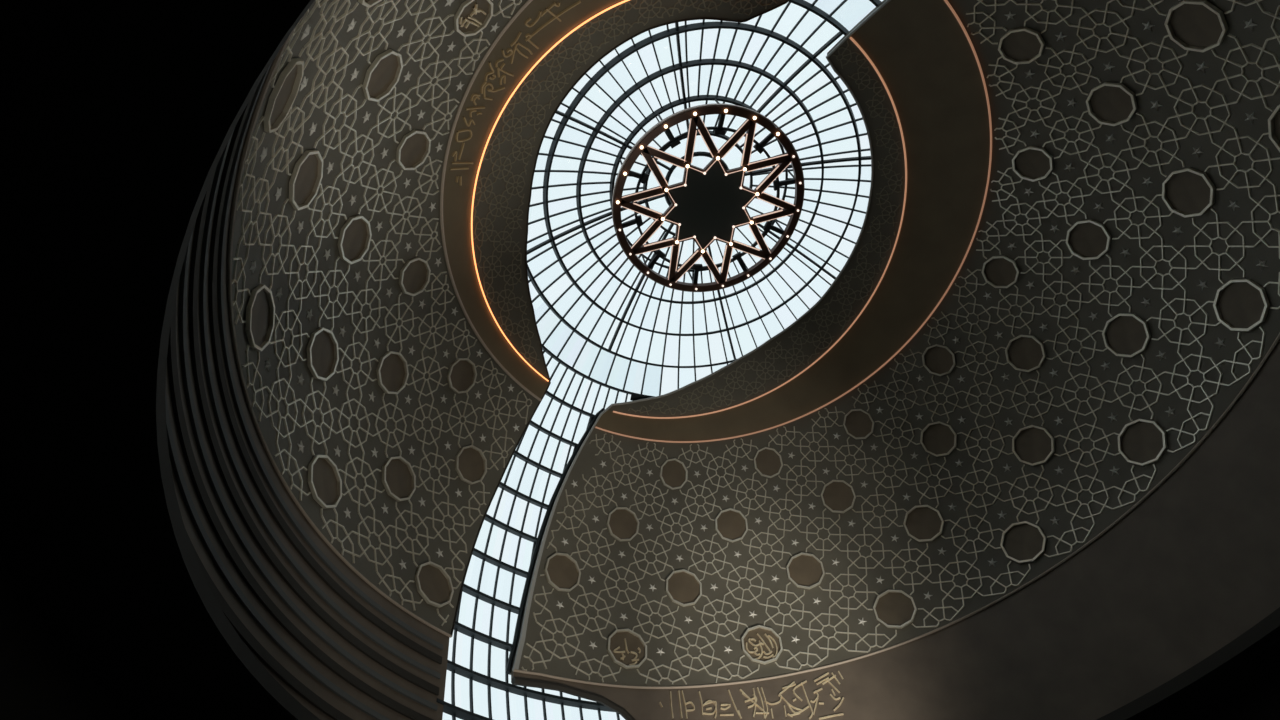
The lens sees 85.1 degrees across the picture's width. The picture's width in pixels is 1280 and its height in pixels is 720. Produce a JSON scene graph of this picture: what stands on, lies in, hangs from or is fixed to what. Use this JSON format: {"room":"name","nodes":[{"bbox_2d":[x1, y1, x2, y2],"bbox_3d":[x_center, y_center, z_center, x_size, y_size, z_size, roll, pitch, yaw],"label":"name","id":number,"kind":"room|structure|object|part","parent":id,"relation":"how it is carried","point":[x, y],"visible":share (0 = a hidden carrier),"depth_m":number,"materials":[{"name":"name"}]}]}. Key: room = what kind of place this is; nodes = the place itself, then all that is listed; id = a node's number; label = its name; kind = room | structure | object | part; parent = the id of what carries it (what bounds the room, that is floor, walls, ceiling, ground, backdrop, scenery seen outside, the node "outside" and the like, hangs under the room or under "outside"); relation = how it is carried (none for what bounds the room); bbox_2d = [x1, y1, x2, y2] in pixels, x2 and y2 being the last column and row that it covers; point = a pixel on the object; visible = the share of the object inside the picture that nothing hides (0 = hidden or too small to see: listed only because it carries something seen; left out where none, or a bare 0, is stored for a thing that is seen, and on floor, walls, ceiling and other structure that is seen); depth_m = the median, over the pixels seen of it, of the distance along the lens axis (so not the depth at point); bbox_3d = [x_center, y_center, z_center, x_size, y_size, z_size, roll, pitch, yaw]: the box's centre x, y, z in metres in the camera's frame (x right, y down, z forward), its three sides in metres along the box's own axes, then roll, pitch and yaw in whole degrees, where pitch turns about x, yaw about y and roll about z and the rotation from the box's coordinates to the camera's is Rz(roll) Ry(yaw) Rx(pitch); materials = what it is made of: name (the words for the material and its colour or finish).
{"room":"mosque","nodes":[
{"label":"mosque","id":0,"kind":"room"},
{"bbox_2d":[165,0,788,719],"bbox_3d":[-2.367,-4.353,16.354,10.835,16.067,24.840,25,-64,-24],"label":"ceiling","id":1,"kind":"structure","parent":0,"point":[328,601],"depth_m":18.23,"materials":[{"name":"brown paint"}]},
{"bbox_2d":[245,284,274,350],"bbox_3d":[-8.191,-0.909,15.065,0.203,1.356,1.464,3,-57,-12],"label":"roundel","id":2,"kind":"object","parent":1,"relation":"attached to","point":[260,309],"visible":1,"depth_m":15.14,"materials":[{"name":"grey paint"}]},
{"bbox_2d":[263,58,303,132],"bbox_3d":[-6.487,-4.816,12.708,0.203,1.356,1.464,23,-63,-23],"label":"roundel","id":3,"kind":"object","parent":1,"relation":"attached to","point":[288,83],"visible":1,"depth_m":12.82,"materials":[{"name":"brown metal"}]},
{"bbox_2d":[289,149,322,210],"bbox_3d":[-7.526,-4.066,15.742,0.426,1.330,1.422,11,-59,-17],"label":"roundel","id":4,"kind":"object","parent":1,"relation":"attached to","point":[307,174],"visible":1,"depth_m":15.80,"materials":[{"name":"brown metal"}]},
{"bbox_2d":[306,327,338,380],"bbox_3d":[-8.294,-0.151,18.271,0.441,1.330,1.418,-5,-55,-7],"label":"roundel","id":5,"kind":"object","parent":1,"relation":"attached to","point":[322,347],"visible":1,"depth_m":18.31,"materials":[{"name":"brown metal"}]},
{"bbox_2d":[308,455,341,508],"bbox_3d":[-8.040,3.103,17.823,0.203,1.356,1.464,-16,-55,1],"label":"roundel","id":6,"kind":"object","parent":1,"relation":"attached to","point":[324,479],"visible":1,"depth_m":17.87,"materials":[{"name":"brown metal"}]},
{"bbox_3d":[-2.087,-2.814,13.271,9.546,0.069,24.472,28,-65,-25],"label":"foot trim","id":7,"kind":"part","parent":1,"relation":"part of","materials":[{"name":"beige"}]},
{"bbox_2d":[337,215,371,263],"bbox_3d":[-7.693,-3.255,18.843,0.688,1.257,1.342,-5,-55,-7],"label":"roundel","id":8,"kind":"object","parent":1,"relation":"attached to","point":[354,240],"visible":1,"depth_m":18.89,"materials":[{"name":"brown metal"}]},
{"bbox_2d":[358,0,381,7],"bbox_3d":[-5.053,-7.581,13.788,0.426,1.330,1.422,33,-67,-27],"label":"roundel","id":9,"kind":"object","parent":1,"relation":"attached to","point":[368,3],"visible":1,"depth_m":14.11,"materials":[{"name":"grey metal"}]},
{"bbox_2d":[362,49,402,101],"bbox_3d":[-6.144,-6.801,16.703,0.638,1.257,1.340,20,-62,-22],"label":"roundel","id":10,"kind":"object","parent":1,"relation":"attached to","point":[376,86],"visible":1,"depth_m":16.75,"materials":[{"name":"brown metal"}]},
{"bbox_2d":[376,351,408,393],"bbox_3d":[-7.555,0.389,21.347,0.696,1.257,1.292,-5,-55,-7],"label":"roundel","id":11,"kind":"object","parent":1,"relation":"attached to","point":[394,382],"visible":1,"depth_m":21.40,"materials":[{"name":"brown metal"}]},
{"bbox_2d":[382,456,415,501],"bbox_3d":[-7.240,3.562,20.985,0.426,1.330,1.422,-27,-56,8],"label":"roundel","id":12,"kind":"object","parent":1,"relation":"attached to","point":[398,475],"visible":1,"depth_m":21.03,"materials":[{"name":"brown metal"}]},
{"bbox_2d":[396,129,430,169],"bbox_3d":[-6.362,-5.903,19.624,0.803,1.114,1.198,7,-58,-15],"label":"roundel","id":13,"kind":"object","parent":1,"relation":"attached to","point":[407,158],"visible":1,"depth_m":19.67,"materials":[{"name":"brown metal"}]},
{"bbox_2d":[399,257,430,295],"bbox_3d":[-7.011,-2.599,21.758,0.832,1.114,1.181,-5,-55,-7],"label":"roundel","id":14,"kind":"object","parent":1,"relation":"attached to","point":[414,278],"visible":1,"depth_m":21.80,"materials":[{"name":"brown metal"}]},
{"bbox_2d":[414,561,453,607],"bbox_3d":[-6.057,6.609,20.561,0.203,1.356,1.464,-35,-57,14],"label":"roundel","id":15,"kind":"object","parent":1,"relation":"attached to","point":[433,583],"visible":1,"depth_m":20.60,"materials":[{"name":"brown paint"}]},
{"bbox_2d":[447,358,476,393],"bbox_3d":[-6.122,0.535,24.048,0.803,1.114,1.198,-30,-56,11],"label":"roundel","id":16,"kind":"object","parent":1,"relation":"attached to","point":[465,367],"visible":1,"depth_m":24.09,"materials":[{"name":"brown metal"}]},
{"bbox_2d":[455,445,486,484],"bbox_3d":[-5.758,3.570,23.831,0.638,1.257,1.340,-38,-58,16],"label":"roundel","id":17,"kind":"object","parent":1,"relation":"attached to","point":[470,461],"visible":1,"depth_m":23.88,"materials":[{"name":"brown metal"}]},
{"bbox_2d":[454,0,492,36],"bbox_3d":[-4.274,-8.869,17.975,0.803,1.114,1.198,29,-65,-26],"label":"roundel","id":18,"kind":"object","parent":1,"relation":"attached to","point":[472,16],"visible":1,"depth_m":18.04,"materials":[{"name":"brown metal"}]},
{"bbox_3d":[-1.990,-6.509,21.414,7.099,0.095,18.220,24,-63,-24],"label":"moulding","id":19,"kind":"part","parent":1,"relation":"part of","materials":[{"name":"beige"}]},
{"bbox_2d":[471,0,628,380],"bbox_3d":[-1.973,-6.364,22.961,6.013,1.355,15.394,25,-64,-24],"label":"light strip","id":20,"kind":"object","parent":1,"relation":"attached to","point":[619,3],"visible":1,"depth_m":21.98,"materials":[{"name":"orange"}]},
{"bbox_3d":[-0.088,-4.382,19.447,4.559,11.278,24.430,25,-64,-24],"label":"edge trim","id":21,"kind":"part","parent":1,"relation":"part of","materials":[{"name":"grey"}]},
{"bbox_2d":[0,554,1279,719],"bbox_3d":[5.535,5.703,8.995,29.500,9.960,29.500,-5,-55,-7],"label":"wall","id":22,"kind":"structure","parent":0,"point":[40,679],"depth_m":10.92,"materials":[{"name":"paint"}]},
{"bbox_2d":[0,0,1279,719],"bbox_3d":[4.835,3.014,12.946,28.800,0.300,28.800,-5,-55,-7],"label":"ledge","id":23,"kind":"object","parent":22,"relation":"attached to","point":[118,118],"visible":1,"depth_m":8.43,"materials":[{"name":"grey"}]},
{"bbox_2d":[505,0,1279,719],"bbox_3d":[8.409,1.131,21.946,13.798,16.175,25.652,28,-65,-25],"label":"ceiling","id":24,"kind":"structure","parent":0,"point":[1143,574],"depth_m":23.20,"materials":[{"name":"brown paint"}]},
{"bbox_3d":[-2.645,5.799,24.685,4.534,9.820,0.557,-27,-56,9],"label":"edge frame","id":25,"kind":"part","parent":24,"relation":"part of","materials":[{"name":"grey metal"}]},
{"bbox_2d":[544,552,580,591],"bbox_3d":[-2.719,7.457,24.558,1.419,1.388,0.452,21,-62,-22],"label":"roundel","id":26,"kind":"object","parent":24,"relation":"attached to","point":[561,570],"visible":1,"depth_m":24.60,"materials":[{"name":"brown paint"}]},
{"bbox_2d":[606,507,638,541],"bbox_3d":[-0.651,6.298,26.789,1.331,1.261,0.660,9,-58,-16],"label":"roundel","id":27,"kind":"object","parent":24,"relation":"attached to","point":[622,524],"visible":1,"depth_m":26.83,"materials":[{"name":"brown metal"}]},
{"bbox_2d":[607,629,646,668],"bbox_3d":[-0.430,9.793,23.698,1.464,1.430,0.210,14,-60,-18],"label":"roundel","id":28,"kind":"object","parent":24,"relation":"attached to","point":[626,648],"visible":1,"depth_m":23.72,"materials":[{"name":"brown paint"}]},
{"bbox_2d":[436,0,880,719],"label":"window","id":29,"kind":"structure","parent":24,"relation":"attached to","point":[451,709],"depth_m":25.50,"materials":[{"name":"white glass"}]},
{"bbox_3d":[0.025,1.620,29.004,0.875,0.205,0.237,12,-59,-17],"label":"closing plate","id":30,"kind":"part","parent":29,"relation":"part of","materials":[{"name":"black metal"}]},
{"bbox_2d":[612,99,804,291],"bbox_3d":[2.470,-6.066,26.286,7.220,1.650,7.220,-5,-55,-7],"label":"chandelier","id":31,"kind":"object","parent":29,"relation":"hanging from","point":[710,202],"visible":1,"depth_m":25.59,"materials":[{"name":"brown metal"}]},
{"bbox_3d":[2.558,-5.726,25.787,3.519,0.160,3.582,-5,-55,-7],"label":"star panel","id":32,"kind":"part","parent":31,"relation":"part of","materials":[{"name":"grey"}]},
{"bbox_3d":[2.563,-5.710,25.763,3.675,0.160,3.741,-5,-55,-7],"label":"star frame","id":33,"kind":"part","parent":31,"relation":"part of","materials":[{"name":"brown metal"}]},
{"bbox_2d":[660,458,687,489],"bbox_3d":[1.369,4.623,28.311,1.190,1.086,0.827,-5,-55,-7],"label":"roundel","id":34,"kind":"object","parent":24,"relation":"attached to","point":[673,473],"visible":1,"depth_m":28.35,"materials":[{"name":"brown metal"}]},
{"bbox_2d":[666,569,701,606],"bbox_3d":[1.631,8.494,26.036,1.419,1.388,0.452,1,-56,-11],"label":"roundel","id":35,"kind":"object","parent":24,"relation":"attached to","point":[683,587],"visible":1,"depth_m":26.07,"materials":[{"name":"brown paint"}]},
{"bbox_3d":[5.629,-1.380,22.344,7.469,11.590,25.195,28,-65,-25],"label":"edge trim","id":36,"kind":"part","parent":24,"relation":"part of","materials":[{"name":"grey"}]},
{"bbox_2d":[715,508,747,542],"bbox_3d":[3.632,6.561,27.727,1.322,1.261,0.681,-5,-55,-7],"label":"roundel","id":37,"kind":"object","parent":24,"relation":"attached to","point":[731,525],"visible":1,"depth_m":27.77,"materials":[{"name":"brown metal"}]},
{"bbox_2d":[613,37,906,418],"bbox_3d":[5.877,-2.911,26.780,7.123,1.409,15.824,23,-63,-23],"label":"light strip","id":38,"kind":"object","parent":24,"relation":"attached to","point":[851,38],"visible":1,"depth_m":27.48,"materials":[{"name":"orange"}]},
{"bbox_2d":[741,625,782,664],"bbox_3d":[4.320,10.083,24.738,1.463,1.430,0.214,-5,-55,-7],"label":"roundel","id":39,"kind":"object","parent":24,"relation":"attached to","point":[771,648],"visible":1,"depth_m":24.75,"materials":[{"name":"brown metal"}]},
{"bbox_2d":[754,447,782,477],"bbox_3d":[5.283,4.216,28.727,1.144,1.086,0.841,-5,-55,-7],"label":"roundel","id":40,"kind":"object","parent":24,"relation":"attached to","point":[768,462],"visible":1,"depth_m":28.76,"materials":[{"name":"brown metal"}]},
{"bbox_2d":[595,0,991,442],"bbox_3d":[6.943,-2.516,25.690,9.012,0.066,18.651,24,-63,-24],"label":"light strip","id":41,"kind":"object","parent":24,"relation":"attached to","point":[946,1],"visible":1,"depth_m":26.53,"materials":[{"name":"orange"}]},
{"bbox_2d":[786,552,824,589],"bbox_3d":[6.290,8.009,26.532,1.419,1.388,0.452,-17,-55,2],"label":"roundel","id":42,"kind":"object","parent":24,"relation":"attached to","point":[804,570],"visible":1,"depth_m":26.57,"materials":[{"name":"brown metal"}]},
{"bbox_2d":[821,480,855,512],"bbox_3d":[7.868,5.412,27.696,1.331,1.261,0.660,-28,-56,9],"label":"roundel","id":43,"kind":"object","parent":24,"relation":"attached to","point":[838,496],"visible":1,"depth_m":27.74,"materials":[{"name":"brown metal"}]},
{"bbox_2d":[843,409,873,438],"bbox_3d":[8.846,2.596,28.256,1.188,1.086,0.801,-40,-59,17],"label":"roundel","id":44,"kind":"object","parent":24,"relation":"attached to","point":[858,423],"visible":1,"depth_m":28.29,"materials":[{"name":"brown metal"}]},
{"bbox_2d":[873,590,916,628],"bbox_3d":[9.019,8.807,24.702,1.464,1.430,0.207,-25,-56,7],"label":"roundel","id":45,"kind":"object","parent":24,"relation":"attached to","point":[892,608],"visible":1,"depth_m":24.73,"materials":[{"name":"brown metal"}]},
{"bbox_3d":[9.288,4.382,17.119,13.612,4.405,25.457,28,-65,-25],"label":"arch trim","id":46,"kind":"part","parent":24,"relation":"part of","materials":[{"name":"grey"}]},
{"bbox_3d":[8.893,3.025,19.060,13.509,0.416,25.239,28,-65,-25],"label":"foot trim","id":47,"kind":"part","parent":24,"relation":"part of","materials":[{"name":"beige"}]},
{"bbox_2d":[903,505,943,541],"bbox_3d":[10.547,6.076,25.970,1.419,1.388,0.452,-36,-58,15],"label":"roundel","id":48,"kind":"object","parent":24,"relation":"attached to","point":[932,527],"visible":1,"depth_m":26.00,"materials":[{"name":"brown metal"}]},
{"bbox_2d":[920,421,956,456],"bbox_3d":[11.416,3.026,26.701,0.660,1.261,1.331,31,-66,-27],"label":"roundel","id":49,"kind":"object","parent":24,"relation":"attached to","point":[946,443],"visible":1,"depth_m":26.73,"materials":[{"name":"brown metal"}]},
{"bbox_2d":[922,344,955,375],"bbox_3d":[11.543,0.003,26.970,0.927,1.086,1.100,-5,-55,-7],"label":"roundel","id":50,"kind":"object","parent":24,"relation":"attached to","point":[939,360],"visible":1,"depth_m":27.00,"materials":[{"name":"brown metal"}]},
{"bbox_2d":[981,256,1019,287],"bbox_3d":[12.940,-3.157,25.066,0.827,1.086,1.190,-5,-55,-7],"label":"roundel","id":51,"kind":"object","parent":24,"relation":"attached to","point":[991,269],"visible":1,"depth_m":25.09,"materials":[{"name":"grey paint"}]},
{"bbox_2d":[998,27,1044,63],"bbox_3d":[11.251,-9.264,20.610,0.801,1.086,1.188,-40,-59,17],"label":"roundel","id":52,"kind":"object","parent":24,"relation":"attached to","point":[1023,45],"visible":1,"depth_m":20.63,"materials":[{"name":"brown metal"}]},
{"bbox_2d":[1000,521,1046,563],"bbox_3d":[12.954,6.159,23.598,0.207,1.430,1.464,35,-68,-28],"label":"roundel","id":53,"kind":"object","parent":24,"relation":"attached to","point":[1033,537],"visible":1,"depth_m":23.62,"materials":[{"name":"brown metal"}]},
{"bbox_2d":[1005,335,1045,371],"bbox_3d":[13.736,-0.234,24.893,0.660,1.261,1.331,9,-58,-16],"label":"roundel","id":54,"kind":"object","parent":24,"relation":"attached to","point":[1026,353],"visible":1,"depth_m":24.92,"materials":[{"name":"brown metal"}]},
{"bbox_2d":[1012,146,1053,181],"bbox_3d":[12.838,-6.419,22.828,0.841,1.086,1.144,-5,-55,-7],"label":"roundel","id":55,"kind":"object","parent":24,"relation":"attached to","point":[1031,163],"visible":1,"depth_m":22.85,"materials":[{"name":"brown metal"}]},
{"bbox_2d":[1012,425,1054,465],"bbox_3d":[13.756,2.988,24.437,0.452,1.388,1.419,21,-62,-22],"label":"roundel","id":56,"kind":"object","parent":24,"relation":"attached to","point":[1023,441],"visible":1,"depth_m":24.46,"materials":[{"name":"brown metal"}]},
{"bbox_2d":[1066,219,1110,259],"bbox_3d":[14.473,-3.874,22.546,0.681,1.261,1.322,-5,-55,-7],"label":"roundel","id":57,"kind":"object","parent":24,"relation":"attached to","point":[1098,244],"visible":1,"depth_m":22.57,"materials":[{"name":"grey paint"}]},
{"bbox_2d":[1086,82,1137,125],"bbox_3d":[13.516,-7.334,20.021,0.660,1.261,1.331,-28,-56,9],"label":"roundel","id":58,"kind":"object","parent":24,"relation":"attached to","point":[1123,106],"visible":1,"depth_m":20.04,"materials":[{"name":"brown metal"}]},
{"bbox_2d":[1102,313,1150,356],"bbox_3d":[15.427,-0.784,22.166,0.452,1.388,1.419,1,-56,-11],"label":"roundel","id":59,"kind":"object","parent":24,"relation":"attached to","point":[1125,335],"visible":1,"depth_m":22.19,"materials":[{"name":"brown metal"}]},
{"bbox_2d":[1118,419,1166,465],"bbox_3d":[15.526,2.542,21.591,0.207,1.430,1.464,13,-59,-18],"label":"roundel","id":60,"kind":"object","parent":24,"relation":"attached to","point":[1142,442],"visible":1,"depth_m":21.61,"materials":[{"name":"brown metal"}]},
{"bbox_2d":[1162,167,1215,217],"bbox_3d":[15.307,-4.666,19.502,0.452,1.388,1.419,-17,-55,2],"label":"roundel","id":61,"kind":"object","parent":24,"relation":"attached to","point":[1187,192],"visible":1,"depth_m":19.51,"materials":[{"name":"brown metal"}]},
{"bbox_2d":[1164,0,1227,51],"bbox_3d":[13.413,-8.068,16.851,0.452,1.388,1.419,-36,-58,15],"label":"roundel","id":62,"kind":"object","parent":24,"relation":"attached to","point":[1194,25],"visible":1,"depth_m":16.87,"materials":[{"name":"brown metal"}]},
{"bbox_2d":[1213,279,1269,330],"bbox_3d":[16.343,-1.495,18.988,0.214,1.430,1.463,-5,-55,-7],"label":"roundel","id":63,"kind":"object","parent":24,"relation":"attached to","point":[1229,299],"visible":1,"depth_m":19.00,"materials":[{"name":"brown metal"}]},
{"bbox_2d":[1268,105,1279,151],"bbox_3d":[15.280,-5.333,16.188,0.207,1.430,1.464,-25,-56,7],"label":"roundel","id":64,"kind":"object","parent":24,"relation":"attached to","point":[1274,119],"visible":1,"depth_m":16.73,"materials":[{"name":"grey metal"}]}
]}

